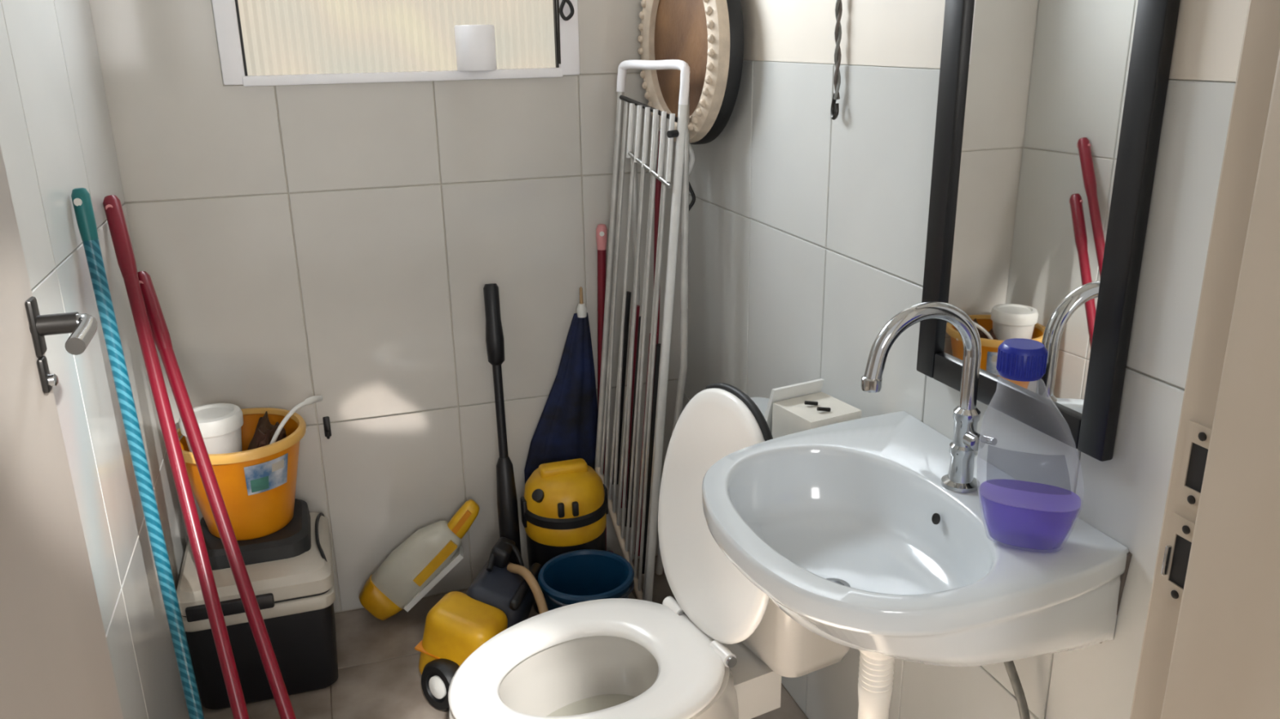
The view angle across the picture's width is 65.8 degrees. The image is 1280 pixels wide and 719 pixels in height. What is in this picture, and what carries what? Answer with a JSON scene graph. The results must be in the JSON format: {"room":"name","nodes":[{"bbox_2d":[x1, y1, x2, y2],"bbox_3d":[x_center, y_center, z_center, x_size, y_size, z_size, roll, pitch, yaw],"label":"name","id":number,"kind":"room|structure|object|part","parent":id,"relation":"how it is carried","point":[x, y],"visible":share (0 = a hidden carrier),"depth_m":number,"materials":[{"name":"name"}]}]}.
{"room":"bathroom","nodes":[
{"label":"bathroom","id":0,"kind":"room"},
{"bbox_2d":[0,0,195,718],"bbox_3d":[-0.891,-0.133,1.248,0.125,2.600,1.990,-7,19,-17],"label":"wall","id":1,"kind":"structure","parent":0,"point":[56,136],"depth_m":1.73,"materials":[{"name":"tile"}]},
{"bbox_2d":[0,145,123,718],"bbox_3d":[-0.597,0.127,0.889,0.109,2.098,0.765,-7,19,-17],"label":"door","id":2,"kind":"structure","parent":1,"relation":"in","point":[55,663],"depth_m":1.13,"materials":[{"name":"paint"}]},
{"bbox_3d":[-0.700,-0.042,1.185,0.050,0.025,0.025,-7,19,-17],"label":"handle","id":3,"kind":"part","parent":2,"relation":"part of","materials":[{"name":"metal"}]},
{"bbox_3d":[-0.657,-0.032,1.159,0.030,0.026,0.104,-7,19,-17],"label":"lever","id":4,"kind":"part","parent":2,"relation":"part of","materials":[{"name":"silver metal"}]},
{"bbox_2d":[88,0,680,613],"bbox_3d":[-0.538,-0.521,2.409,1.560,2.600,0.125,-7,19,-17],"label":"wall","id":5,"kind":"structure","parent":0,"point":[341,244],"depth_m":2.41,"materials":[{"name":"tile"}]},
{"bbox_2d":[322,416,331,439],"bbox_3d":[-0.779,0.172,2.464,0.016,0.054,0.030,-7,19,-17],"label":"wall hook","id":6,"kind":"object","parent":5,"relation":"attached to","point":[326,424],"visible":1,"depth_m":2.47,"materials":[{"name":"black plastic"}]},
{"bbox_2d":[211,0,579,86],"bbox_3d":[-0.544,-1.006,2.198,0.810,0.746,0.099,-7,19,-17],"label":"window","id":7,"kind":"structure","parent":5,"relation":"in","point":[261,42],"depth_m":2.27,"materials":[{"name":"beige glass"}]},
{"bbox_3d":[-0.543,-0.664,2.318,0.726,0.022,0.082,-7,19,-17],"label":"sill","id":8,"kind":"part","parent":7,"relation":"part of","materials":[{"name":"white paint"}]},
{"bbox_2d":[453,24,497,71],"bbox_3d":[-0.382,-0.724,2.295,0.092,0.100,0.092,-7,19,-17],"label":"paper roll","id":9,"kind":"object","parent":7,"relation":"on","point":[475,45],"visible":1,"depth_m":2.26,"materials":[{"name":"white paper"}]},
{"bbox_3d":[-0.185,-1.052,2.314,0.050,0.742,0.066,-7,19,-17],"label":"frame","id":10,"kind":"part","parent":7,"relation":"part of","materials":[{"name":"white paint"}]},
{"bbox_2d":[195,555,808,718],"bbox_3d":[0.129,1.374,0.622,3.500,0.097,4.640,-7,19,-17],"label":"floor","id":11,"kind":"structure","parent":0,"point":[380,677],"depth_m":2.36,"materials":[{"name":"tile"}]},
{"bbox_2d":[71,187,204,718],"bbox_3d":[-0.895,0.309,1.800,0.231,1.213,0.119,11,22,33],"label":"handle","id":12,"kind":"object","parent":11,"relation":"on","point":[81,197],"visible":1,"depth_m":1.79,"materials":[{"name":"teal plastic"}]},
{"bbox_2d":[102,195,249,718],"bbox_3d":[-0.811,0.315,1.860,0.096,1.165,0.764,-12,21,-31],"label":"broom","id":13,"kind":"object","parent":11,"relation":"on","point":[112,204],"visible":1,"depth_m":1.89,"materials":[{"name":"plastic"}]},
{"bbox_2d":[137,271,296,718],"bbox_3d":[-0.747,0.382,1.893,0.106,1.014,0.747,-14,22,-35],"label":"handle","id":14,"kind":"object","parent":11,"relation":"on","point":[160,331],"visible":0.84,"depth_m":1.92,"materials":[{"name":"plastic"}]},
{"bbox_2d":[176,498,338,709],"bbox_3d":[-0.900,0.569,2.361,0.332,0.372,0.346,-7,19,-17],"label":"box","id":15,"kind":"object","parent":11,"relation":"on","point":[290,570],"visible":0.8,"depth_m":2.23,"materials":[{"name":"black plastic"}]},
{"bbox_2d":[177,408,306,540],"bbox_3d":[-0.916,0.273,2.292,0.296,0.234,0.296,-7,19,-17],"label":"bucket","id":16,"kind":"object","parent":15,"relation":"on","point":[257,486],"visible":0.62,"depth_m":2.21,"materials":[{"name":"orange plastic"}]},
{"bbox_2d":[178,403,243,453],"bbox_3d":[-0.961,0.188,2.236,0.132,0.148,0.132,-7,19,-17],"label":"tub","id":17,"kind":"object","parent":16,"relation":"in","point":[220,424],"visible":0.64,"depth_m":2.19,"materials":[{"name":"plastic"}]},
{"bbox_3d":[-0.962,0.135,2.218,0.132,0.036,0.132,-7,19,-17],"label":"tub lid","id":18,"kind":"part","parent":17,"relation":"part of","materials":[{"name":"white plastic"}]},
{"bbox_2d":[250,475,269,493],"bbox_3d":[-0.842,0.277,2.190,0.040,0.032,0.008,-14,22,-35],"label":"print","id":19,"kind":"object","parent":16,"relation":"attached to","point":[259,484],"depth_m":2.19},
{"bbox_2d":[247,411,286,450],"bbox_3d":[-0.913,0.239,2.290,0.172,0.229,0.167,1,18,7],"label":"rag","id":20,"kind":"object","parent":16,"relation":"in","point":[264,432],"visible":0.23,"depth_m":2.27,"materials":[{"name":"brown fabric"}]},
{"bbox_2d":[271,459,284,471],"bbox_3d":[-0.808,0.237,2.206,0.005,0.020,0.032,11,21,31],"label":"print","id":21,"kind":"object","parent":16,"relation":"on","point":[277,465],"depth_m":2.21},
{"bbox_2d":[270,395,323,444],"bbox_3d":[-0.810,0.235,2.293,0.057,0.271,0.217,15,24,39],"label":"dish brush","id":22,"kind":"object","parent":16,"relation":"in","point":[311,400],"visible":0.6,"depth_m":2.26,"materials":[{"name":"white plastic"}]},
{"bbox_3d":[-0.903,0.463,2.330,0.330,0.068,0.336,-7,19,-17],"label":"lid","id":23,"kind":"part","parent":15,"relation":"part of","materials":[{"name":"white plastic"}]},
{"bbox_2d":[359,499,479,620],"bbox_3d":[-0.571,0.524,2.570,0.326,0.295,0.102,-6,19,-16],"label":"vacuum","id":24,"kind":"object","parent":11,"relation":"on","point":[420,562],"visible":1,"depth_m":2.54,"materials":[{"name":"plastic"}]},
{"bbox_3d":[-0.579,0.525,2.576,0.242,0.128,0.080,-44,13,-1],"label":"tank","id":25,"kind":"part","parent":24,"relation":"part of","materials":[{"name":"plastic"}]},
{"bbox_3d":[-0.538,0.571,2.583,0.200,0.014,0.074,-44,13,-1],"label":"rail","id":26,"kind":"part","parent":24,"relation":"part of","materials":[{"name":"white plastic"}]},
{"bbox_3d":[-0.462,0.423,2.581,0.115,0.064,0.040,-44,13,-1],"label":"handle","id":27,"kind":"part","parent":24,"relation":"part of","materials":[{"name":"yellow plastic"}]},
{"bbox_2d":[414,537,548,711],"bbox_3d":[-0.362,0.628,2.336,0.324,0.302,0.332,-3,18,-7],"label":"vacuum cleaner","id":28,"kind":"object","parent":11,"relation":"on","point":[502,596],"visible":0.69,"depth_m":2.25,"materials":[{"name":"plastic"}]},
{"bbox_3d":[-0.339,0.475,2.418,0.056,0.065,0.070,3,19,12],"label":"control panel","id":29,"kind":"part","parent":28,"relation":"part of","materials":[{"name":"black plastic"}]},
{"bbox_3d":[-0.348,0.608,2.394,0.183,0.211,0.180,3,19,12],"label":"motor","id":30,"kind":"part","parent":28,"relation":"part of","materials":[{"name":"plastic"}]},
{"bbox_3d":[-0.272,0.539,2.354,0.026,0.027,0.190,3,19,12],"label":"carry handle","id":31,"kind":"part","parent":28,"relation":"part of","materials":[{"name":"black plastic"}]},
{"bbox_2d":[483,283,521,564],"bbox_3d":[-0.349,0.240,2.532,0.052,0.856,0.199,-5,19,-12],"label":"wand","id":32,"kind":"object","parent":11,"relation":"on","point":[507,501],"visible":0.81,"depth_m":2.52,"materials":[{"name":"black plastic"}]},
{"bbox_2d":[524,286,597,484],"bbox_3d":[-0.210,0.214,2.662,0.215,0.835,0.041,-7,19,-17],"label":"closed umbrella","id":33,"kind":"object","parent":11,"relation":"on","point":[566,429],"visible":0.66,"depth_m":2.63,"materials":[{"name":"blue fabric"}]},
{"bbox_2d":[520,458,608,614],"bbox_3d":[-0.195,0.460,2.598,0.219,0.408,0.222,3,19,13],"label":"vacuum","id":34,"kind":"object","parent":11,"relation":"on","point":[564,504],"visible":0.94,"depth_m":2.50,"materials":[{"name":"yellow plastic"}]},
{"bbox_2d":[531,488,544,502],"bbox_3d":[-0.250,0.345,2.484,0.032,0.045,0.045,10,21,31],"label":"switch","id":35,"kind":"object","parent":34,"relation":"attached to","point":[537,495],"depth_m":2.47,"materials":[{"name":"black plastic"}]},
{"bbox_2d":[557,502,564,518],"bbox_3d":[-0.197,0.375,2.459,0.016,0.038,0.016,-7,19,-17],"label":"vent","id":36,"kind":"object","parent":34,"relation":"attached to","point":[561,506],"depth_m":2.45,"materials":[{"name":"black plastic"}]},
{"bbox_3d":[-0.197,0.284,2.541,0.124,0.038,0.048,-7,19,-17],"label":"carry handle","id":37,"kind":"part","parent":34,"relation":"part of","materials":[{"name":"yellow plastic"}]},
{"bbox_2d":[571,501,578,516],"bbox_3d":[-0.161,0.373,2.465,0.016,0.038,0.016,-7,19,-17],"label":"vent","id":38,"kind":"object","parent":34,"relation":"attached to","point":[575,504],"depth_m":2.46,"materials":[{"name":"black plastic"}]},
{"bbox_2d":[537,549,634,610],"bbox_3d":[-0.127,0.619,2.413,0.233,0.220,0.240,-7,19,-17],"label":"bucket","id":39,"kind":"object","parent":11,"relation":"on","point":[576,576],"visible":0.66,"depth_m":2.47,"materials":[{"name":"plastic"}]},
{"bbox_3d":[-0.110,0.549,2.332,0.233,0.014,0.126,-7,19,-17],"label":"bail handle","id":40,"kind":"part","parent":39,"relation":"part of","materials":[{"name":"plastic"}]},
{"bbox_2d":[595,223,613,553],"bbox_3d":[-0.120,0.130,2.665,0.097,0.990,0.047,-7,19,-17],"label":"broom","id":41,"kind":"object","parent":11,"relation":"on","point":[602,229],"visible":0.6,"depth_m":2.57,"materials":[{"name":"red plastic"}]},
{"bbox_2d":[595,59,689,601],"bbox_3d":[0.003,-0.020,2.454,0.130,1.388,0.302,-12,21,-29],"label":"drying rack","id":42,"kind":"object","parent":11,"relation":"on","point":[660,168],"visible":0.98,"depth_m":2.41,"materials":[{"name":"white metal"}]},
{"bbox_3d":[-0.048,0.479,2.608,0.018,0.344,0.256,-12,21,-30],"label":"rail","id":43,"kind":"part","parent":42,"relation":"part of","materials":[{"name":"white metal"}]},
{"bbox_3d":[-0.017,-0.114,2.499,0.029,0.995,0.079,8,20,24],"label":"folded leg","id":44,"kind":"part","parent":42,"relation":"part of","materials":[{"name":"metal"}]},
{"bbox_3d":[0.027,-0.638,2.262,0.026,0.095,0.286,-12,21,-30],"label":"rail","id":45,"kind":"part","parent":42,"relation":"part of","materials":[{"name":"white paint"}]},
{"bbox_3d":[0.027,-0.027,2.447,0.069,1.053,0.022,-7,19,-17],"label":"folded leg","id":46,"kind":"part","parent":42,"relation":"part of","materials":[{"name":"white metal"}]},
{"bbox_3d":[0.073,-0.029,2.370,0.089,1.242,0.043,3,19,12],"label":"folded leg","id":47,"kind":"part","parent":42,"relation":"part of","materials":[{"name":"metal"}]},
{"bbox_2d":[448,382,851,718],"bbox_3d":[0.023,0.483,1.798,0.766,0.858,0.405,-11,21,-28],"label":"toilet","id":48,"kind":"object","parent":11,"relation":"on","point":[723,649],"visible":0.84,"depth_m":1.82,"materials":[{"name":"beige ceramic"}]},
{"bbox_3d":[-0.094,0.548,1.755,0.491,0.023,0.409,-7,19,-17],"label":"seat","id":49,"kind":"part","parent":48,"relation":"part of","materials":[{"name":"plastic"}]},
{"bbox_3d":[-0.041,0.730,1.834,0.604,0.368,0.389,-7,19,-17],"label":"bowl","id":50,"kind":"part","parent":48,"relation":"part of","materials":[{"name":"beige ceramic"}]},
{"bbox_3d":[0.134,0.281,1.794,0.107,0.459,0.364,-7,19,-17],"label":"lid","id":51,"kind":"part","parent":48,"relation":"part of","materials":[{"name":"plastic"}]},
{"bbox_3d":[0.180,0.121,1.728,0.022,0.132,0.254,-9,20,-24],"label":"lid trim","id":52,"kind":"part","parent":48,"relation":"part of","materials":[{"name":"black rubber"}]},
{"bbox_2d":[722,641,781,718],"bbox_3d":[0.135,0.604,1.898,0.184,0.087,0.204,-10,20,-27],"label":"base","id":53,"kind":"object","parent":48,"relation":"attached to","point":[755,687],"depth_m":1.83,"materials":[{"name":"beige ceramic"}]},
{"bbox_3d":[0.251,0.155,1.838,0.217,0.036,0.384,-10,20,-27],"label":"tank lid","id":54,"kind":"part","parent":48,"relation":"part of","materials":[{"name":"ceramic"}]},
{"bbox_3d":[0.254,0.353,1.903,0.197,0.381,0.367,-10,20,-27],"label":"tank","id":55,"kind":"part","parent":48,"relation":"part of","materials":[{"name":"beige ceramic"}]},
{"bbox_2d":[764,378,862,439],"bbox_3d":[0.302,0.104,1.767,0.110,0.105,0.150,-10,20,-27],"label":"toilet cistern","id":56,"kind":"object","parent":48,"relation":"on","point":[801,406],"visible":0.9,"depth_m":1.75,"materials":[{"name":"white ceramic"}]},
{"bbox_2d":[857,649,894,718],"bbox_3d":[0.341,0.669,1.484,0.110,0.690,0.110,-7,19,-17],"label":"pipe","id":57,"kind":"object","parent":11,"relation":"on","point":[876,670],"visible":0.59,"depth_m":1.40,"materials":[{"name":"plastic"}]},
{"bbox_2d":[681,0,1248,718],"bbox_3d":[0.472,-0.293,1.667,0.125,2.600,1.990,-7,19,-17],"label":"wall","id":58,"kind":"structure","parent":0,"point":[807,233],"depth_m":1.66,"materials":[{"name":"tile"}]},
{"bbox_2d":[637,0,743,210],"bbox_3d":[0.122,-0.644,2.276,0.115,0.598,0.444,-8,19,-20],"label":"drum","id":59,"kind":"object","parent":58,"relation":"hanging from","point":[707,35],"visible":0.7,"depth_m":2.19,"materials":[{"name":"beige leather"}]},
{"bbox_3d":[0.100,-0.714,2.244,0.006,0.340,0.340,-8,19,-20],"label":"plate","id":60,"kind":"part","parent":59,"relation":"part of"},
{"bbox_2d":[830,0,842,119],"bbox_3d":[0.346,-0.708,1.670,0.022,0.592,0.028,-7,19,-17],"label":"hanging cord","id":61,"kind":"object","parent":58,"relation":"hanging from","point":[834,111],"visible":1,"depth_m":1.73,"materials":[{"name":"metal"}]},
{"bbox_2d":[702,410,1132,666],"bbox_3d":[0.319,0.261,1.390,0.455,0.148,0.547,-7,19,-17],"label":"basin","id":62,"kind":"object","parent":58,"relation":"attached to","point":[851,529],"visible":0.93,"depth_m":1.34,"materials":[{"name":"ceramic"}]},
{"bbox_2d":[861,301,997,493],"bbox_3d":[0.388,0.058,1.326,0.193,0.275,0.075,-7,19,-17],"label":"tap","id":63,"kind":"object","parent":62,"relation":"on","point":[966,443],"visible":1,"depth_m":1.33,"materials":[{"name":"silver metal"}]},
{"bbox_3d":[0.378,0.004,1.318,0.175,0.166,0.023,-7,19,-17],"label":"spout","id":64,"kind":"part","parent":63,"relation":"part of","materials":[{"name":"silver metal"}]},
{"bbox_3d":[0.471,0.110,1.351,0.012,0.017,0.038,-9,20,-23],"label":"tap handle","id":65,"kind":"part","parent":63,"relation":"part of","materials":[{"name":"silver metal"}]},
{"bbox_2d":[1003,660,1030,718],"bbox_3d":[0.541,0.470,1.418,0.044,0.321,0.139,-14,22,-35],"label":"supply hose","id":66,"kind":"object","parent":62,"relation":"attached to","point":[1010,667],"visible":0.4,"depth_m":1.40,"materials":[{"name":"silver metal"}]},
{"bbox_2d":[976,337,1084,551],"bbox_3d":[0.479,0.106,1.203,0.126,0.257,0.086,5,19,18],"label":"liquid bottle","id":67,"kind":"object","parent":62,"relation":"on","point":[1030,515],"visible":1,"depth_m":1.20,"materials":[{"name":"purple liquid"}]},
{"bbox_2d":[916,0,1180,461],"bbox_3d":[0.505,-0.404,1.238,0.022,1.000,0.382,-8,19,-19],"label":"wall mirror","id":68,"kind":"object","parent":58,"relation":"attached to","point":[1050,113],"visible":1,"depth_m":1.27,"materials":[{"name":"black mirror"}]},
{"bbox_3d":[0.445,-0.452,1.390,0.024,1.000,0.043,-7,19,-17],"label":"frame","id":69,"kind":"part","parent":68,"relation":"part of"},
{"bbox_3d":[0.511,0.052,1.388,0.019,0.042,0.298,-8,19,-19],"label":"frame","id":70,"kind":"part","parent":68,"relation":"part of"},
{"bbox_3d":[0.509,-0.404,1.240,0.010,0.926,0.308,-8,19,-19],"label":"glass","id":71,"kind":"part","parent":68,"relation":"part of","materials":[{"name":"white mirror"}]},
{"bbox_3d":[0.565,-0.355,1.087,0.024,1.000,0.043,-7,19,-17],"label":"frame","id":72,"kind":"part","parent":68,"relation":"part of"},
{"bbox_3d":[0.090,0.068,0.590,1.320,2.600,0.130,-7,19,-17],"label":"wall","id":73,"kind":"structure","parent":0,"visible":0},
{"bbox_2d":[1129,0,1279,718],"bbox_3d":[0.490,0.155,0.696,0.088,2.166,0.262,-7,19,-17],"label":"trim","id":74,"kind":"structure","parent":73,"relation":"attached to","point":[1211,648],"depth_m":0.72,"materials":[{"name":"paint"}]},
{"bbox_3d":[0.430,0.161,0.785,0.003,0.074,0.027,-7,19,-17],"label":"strike plate","id":75,"kind":"part","parent":74,"relation":"part of","materials":[{"name":"paint"}]},
{"bbox_3d":[0.429,0.083,0.760,0.003,0.069,0.027,-7,19,-17],"label":"strike plate","id":76,"kind":"part","parent":74,"relation":"part of","materials":[{"name":"paint"}]}
]}

